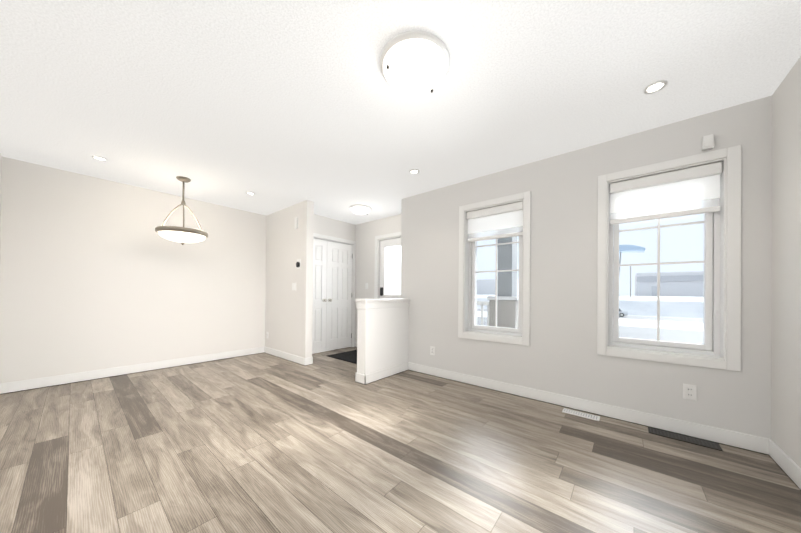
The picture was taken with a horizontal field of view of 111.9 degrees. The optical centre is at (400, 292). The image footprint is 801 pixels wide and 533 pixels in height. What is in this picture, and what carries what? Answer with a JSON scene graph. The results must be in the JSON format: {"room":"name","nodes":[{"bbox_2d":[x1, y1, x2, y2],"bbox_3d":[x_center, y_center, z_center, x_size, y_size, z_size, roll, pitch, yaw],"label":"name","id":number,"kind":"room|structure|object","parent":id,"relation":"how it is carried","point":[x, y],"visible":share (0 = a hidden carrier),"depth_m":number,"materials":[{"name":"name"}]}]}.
{"room":"empty living room","nodes":[
{"label":"empty living room","id":0,"kind":"room"},
{"bbox_2d":[0,153,265,382],"bbox_3d":[-4.310,-0.179,2.545,1.173,2.440,5.945,0,0,40],"label":"wall","id":1,"kind":"structure","parent":0,"point":[97,273],"depth_m":3.39,"materials":[{"name":"white paint"}]},
{"bbox_2d":[0,383,3,393],"bbox_3d":[-3.885,0.990,2.589,0.540,0.110,0.017,0,0,40],"label":"baseboard","id":2,"kind":"structure","parent":1,"relation":"attached to","point":[1,384],"depth_m":2.78,"materials":[{"name":"white wood"}]},
{"bbox_2d":[4,347,263,393],"bbox_3d":[-3.258,1.002,3.790,0.014,0.110,2.662,0,0,40],"label":"baseboard","id":3,"kind":"structure","parent":1,"relation":"attached to","point":[9,387],"depth_m":3.40,"materials":[{"name":"white wood"}]},
{"bbox_2d":[287,200,313,357],"bbox_3d":[-1.563,-0.146,4.204,0.543,2.440,0.115,0,0,40],"label":"wall","id":4,"kind":"structure","parent":0,"point":[299,309],"depth_m":4.08,"materials":[{"name":"white paint"}]},
{"bbox_2d":[264,346,307,365],"bbox_3d":[-1.892,1.017,4.393,1.310,0.110,0.042,0,0,40],"label":"baseboard","id":5,"kind":"structure","parent":4,"relation":"attached to","point":[290,357],"depth_m":4.30,"materials":[{"name":"white wood"}]},
{"bbox_2d":[295,217,297,228],"bbox_3d":[-1.571,-1.053,4.129,0.061,0.172,0.030,0,0,40],"label":"door chime","id":6,"kind":"object","parent":4,"relation":"attached to","point":[296,219],"depth_m":4.13,"materials":[{"name":"white plastic"}]},
{"bbox_2d":[296,259,300,268],"bbox_3d":[-1.523,-0.427,4.081,0.115,0.139,0.030,0,0,40],"label":"thermostat","id":7,"kind":"object","parent":4,"relation":"attached to","point":[298,264],"depth_m":4.09,"materials":[{"name":"black plastic"}]},
{"bbox_2d":[308,356,312,364],"bbox_3d":[-1.527,1.020,4.244,0.557,0.110,0.014,0,0,40],"label":"baseboard","id":8,"kind":"structure","parent":4,"relation":"attached to","point":[310,359],"depth_m":4.03,"materials":[{"name":"white wood"}]},
{"bbox_2d":[265,207,354,352],"bbox_3d":[-1.672,-0.141,5.261,0.973,2.440,1.605,0,0,40],"label":"wall","id":9,"kind":"structure","parent":0,"point":[276,274],"depth_m":4.62,"materials":[{"name":"white paint"}]},
{"bbox_2d":[312,238,326,353],"bbox_3d":[-1.520,0.061,4.689,0.101,2.016,0.586,0,0,40],"label":"closet door","id":10,"kind":"structure","parent":9,"relation":"in","point":[319,293],"depth_m":4.82,"materials":[{"name":"white wood"}]},
{"bbox_2d":[313,233,355,346],"bbox_3d":[-1.355,0.028,4.924,0.086,2.105,1.312,0,0,40],"label":"trim","id":11,"kind":"structure","parent":9,"relation":"attached to","point":[332,239],"depth_m":5.37,"materials":[{"name":"white wood"}]},
{"bbox_2d":[326,241,351,350],"bbox_3d":[-1.144,0.067,5.144,0.101,2.016,0.590,0,0,40],"label":"closet door","id":12,"kind":"structure","parent":9,"relation":"in","point":[339,297],"depth_m":5.13,"materials":[{"name":"white wood"}]},
{"bbox_2d":[355,214,400,341],"bbox_3d":[-0.208,-0.129,4.962,1.663,2.440,0.200,0,0,40],"label":"wall","id":13,"kind":"structure","parent":0,"point":[366,233],"depth_m":5.19,"materials":[{"name":"white paint"}]},
{"bbox_2d":[374,232,400,298],"bbox_3d":[-0.052,0.024,4.755,1.040,2.135,0.116,0,0,40],"label":"door frame","id":14,"kind":"structure","parent":13,"relation":"attached to","point":[379,238],"depth_m":5.01,"materials":[{"name":"white wood"}]},
{"bbox_2d":[380,237,400,298],"bbox_3d":[-0.062,0.061,4.740,0.867,2.040,0.111,0,0,40],"label":"entry door","id":15,"kind":"structure","parent":13,"relation":"in","point":[390,268],"depth_m":4.86,"materials":[{"name":"white glass"}]},
{"bbox_2d":[354,298,409,374],"bbox_3d":[-0.215,0.584,3.535,0.201,1.000,0.850,0,0,40],"label":"wall","id":16,"kind":"structure","parent":0,"point":[382,333],"depth_m":3.39,"materials":[{"name":"white paint"}]},
{"bbox_2d":[355,372,359,382],"bbox_3d":[-0.095,1.031,3.811,0.020,0.110,1.407,0,0,40],"label":"baseboard","id":17,"kind":"structure","parent":16,"relation":"attached to","point":[357,375],"depth_m":3.24,"materials":[{"name":"white wood"}]},
{"bbox_2d":[360,362,407,384],"bbox_3d":[-0.162,1.029,3.477,0.014,0.110,0.807,0,0,40],"label":"baseboard","id":18,"kind":"structure","parent":16,"relation":"attached to","point":[372,377],"depth_m":3.39,"materials":[{"name":"white wood"}]},
{"bbox_2d":[0,347,800,532],"bbox_3d":[-1.824,1.118,1.382,6.496,0.120,7.750,0,0,40],"label":"floor","id":19,"kind":"structure","parent":0,"point":[269,443],"depth_m":1.70,"materials":[{"name":"laminate"}]},
{"bbox_2d":[327,350,356,363],"bbox_3d":[-0.577,1.079,4.511,1.120,0.012,0.760,0,0,40],"label":"mat","id":20,"kind":"object","parent":19,"relation":"on","point":[349,356],"visible":0.25,"depth_m":4.52,"materials":[{"name":"black"}]},
{"bbox_2d":[562,408,599,420],"bbox_3d":[1.616,1.091,2.427,0.275,0.007,0.105,0,0,40],"label":"floor vent","id":21,"kind":"object","parent":19,"relation":"in","point":[565,410],"depth_m":2.41,"materials":[{"name":"white plastic"}]},
{"bbox_2d":[648,427,722,450],"bbox_3d":[2.120,1.095,2.037,0.380,0.006,0.128,0,0,40],"label":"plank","id":22,"kind":"object","parent":19,"relation":"in","point":[691,440],"depth_m":2.02,"materials":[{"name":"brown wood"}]},
{"bbox_2d":[0,0,800,224],"bbox_3d":[-1.800,-1.457,1.395,6.496,0.150,7.750,0,0,40],"label":"ceiling","id":23,"kind":"structure","parent":0,"point":[275,105],"depth_m":1.79,"materials":[{"name":"white paint"}]},
{"bbox_2d":[91,155,107,161],"bbox_3d":[-3.106,-1.383,2.800,0.115,0.008,0.115,0,0,34],"label":"recessed light","id":24,"kind":"object","parent":23,"relation":"in","point":[99,158],"depth_m":2.80,"materials":[{"name":"white plastic"}]},
{"bbox_2d":[155,176,207,244],"bbox_3d":[-2.631,-0.976,3.280,0.502,0.808,0.502,0,0,40],"label":"pendant light","id":25,"kind":"object","parent":23,"relation":"hanging from","point":[182,235],"visible":1,"depth_m":3.17,"materials":[{"name":"white glass"}]},
{"bbox_2d":[349,204,371,214],"bbox_3d":[-0.642,-1.310,4.350,0.354,0.092,0.354,0,0,40],"label":"light","id":26,"kind":"object","parent":23,"relation":"attached to","point":[360,209],"visible":1,"depth_m":4.25,"materials":[{"name":"white glass"}]},
{"bbox_2d":[409,169,418,173],"bbox_3d":[0.156,-1.352,3.034,0.115,0.008,0.115,0,0,34],"label":"recessed light","id":27,"kind":"object","parent":23,"relation":"in","point":[413,171],"depth_m":3.03,"materials":[{"name":"white plastic"}]},
{"bbox_2d":[380,30,449,94],"bbox_3d":[0.084,-1.313,1.617,0.414,0.102,0.414,0,0,40],"label":"flush-mount light","id":28,"kind":"object","parent":23,"relation":"attached to","point":[414,62],"visible":1,"depth_m":1.52,"materials":[{"name":"white glass"}]},
{"bbox_2d":[643,80,667,93],"bbox_3d":[1.671,-1.344,1.776,0.115,0.008,0.115,1,0,1],"label":"recessed light","id":29,"kind":"object","parent":23,"relation":"in","point":[656,86],"depth_m":1.77,"materials":[{"name":"white plastic"}]},
{"bbox_2d":[401,95,771,438],"bbox_3d":[1.505,-0.123,3.172,3.260,2.440,0.772,0,0,40],"label":"wall","id":30,"kind":"structure","parent":0,"point":[559,355],"depth_m":2.52,"materials":[{"name":"white paint"}]},
{"bbox_2d":[430,346,434,354],"bbox_3d":[0.419,0.764,3.552,0.072,0.115,0.009,0,0,40],"label":"electrical outlet plate","id":31,"kind":"object","parent":30,"relation":"attached to","point":[432,349],"depth_m":3.55,"materials":[{"name":"white plastic"}]},
{"bbox_2d":[458,191,530,345],"bbox_3d":[1.089,-0.249,3.133,0.812,1.604,0.211,0,0,40],"label":"window","id":32,"kind":"structure","parent":30,"relation":"in","point":[495,214],"depth_m":3.12,"materials":[{"name":"white wood"}]},
{"bbox_2d":[408,362,763,453],"bbox_3d":[1.286,1.039,2.827,3.075,0.110,0.017,0,0,40],"label":"baseboard","id":33,"kind":"structure","parent":30,"relation":"attached to","point":[744,441],"depth_m":2.34,"materials":[{"name":"white wood"}]},
{"bbox_2d":[597,145,740,371],"bbox_3d":[2.153,-0.244,2.253,0.822,1.604,0.211,0,0,40],"label":"window","id":34,"kind":"structure","parent":30,"relation":"in","point":[714,185],"depth_m":2.14,"materials":[{"name":"white"}]},
{"bbox_2d":[683,383,696,400],"bbox_3d":[2.211,0.761,2.069,0.072,0.115,0.009,0,0,40],"label":"electrical outlet plate","id":35,"kind":"object","parent":30,"relation":"attached to","point":[689,391],"depth_m":2.07,"materials":[{"name":"white plastic"}]},
{"bbox_2d":[701,134,713,150],"bbox_3d":[2.281,-1.114,2.009,0.060,0.100,0.049,0,0,40],"label":"detector","id":36,"kind":"object","parent":30,"relation":"attached to","point":[707,142],"visible":1,"depth_m":2.00,"materials":[{"name":"white plastic"}]},
{"bbox_2d":[771,57,800,467],"bbox_3d":[0.430,-0.153,-0.839,0.200,2.440,7.178,0,0,40],"label":"wall","id":37,"kind":"structure","parent":0,"point":[786,296],"depth_m":1.66,"materials":[{"name":"white paint"}]},
{"bbox_2d":[764,438,800,489],"bbox_3d":[0.337,1.012,-0.777,0.014,0.110,6.778,0,0,40],"label":"baseboard","id":38,"kind":"structure","parent":37,"relation":"attached to","point":[783,460],"depth_m":1.66,"materials":[{"name":"white wood"}]},
{"label":"outside","id":39,"kind":"structure","parent":0,"visible":0},
{"bbox_2d":[477,295,702,330],"bbox_3d":[128.832,3.741,155.319,600.000,3.400,396.030,0,0,40],"label":"ground","id":40,"kind":"structure","parent":39,"point":[665,305],"depth_m":46.68,"materials":[{"name":"white snow"}]},
{"bbox_2d":[476,227,518,327],"bbox_3d":[0.492,0.237,4.918,4.500,3.720,1.766,0,0,40],"label":"porch","id":41,"kind":"object","parent":40,"relation":"on","point":[507,284],"depth_m":4.42,"materials":[{"name":"grey"}]},
{"bbox_2d":[477,271,702,296],"bbox_3d":[51.583,-2.885,109.021,260.000,8.000,66.000,0,0,40],"label":"buildings","id":42,"kind":"structure","parent":40,"relation":"on","point":[645,277],"depth_m":89.08,"materials":[{"name":"white"}]},
{"bbox_2d":[613,245,644,297],"bbox_3d":[46.322,-4.316,57.185,7.800,10.800,5.590,0,0,40],"label":"shelter","id":43,"kind":"object","parent":40,"relation":"on","point":[638,249],"visible":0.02,"depth_m":55.10,"materials":[{"name":"blue"}]},
{"bbox_2d":[477,309,702,343],"bbox_3d":[23.773,3.119,28.429,600.000,1.416,50.500,0,0,40],"label":"street","id":44,"kind":"structure","parent":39,"point":[650,334],"depth_m":15.40,"materials":[{"name":"grey"}]},
{"bbox_2d":[619,308,627,316],"bbox_3d":[35.542,3.264,45.623,4.200,1.480,1.820,0,0,40],"label":"car","id":45,"kind":"object","parent":44,"relation":"on","point":[621,314],"depth_m":44.13,"materials":[{"name":"grey paint"}]}
]}

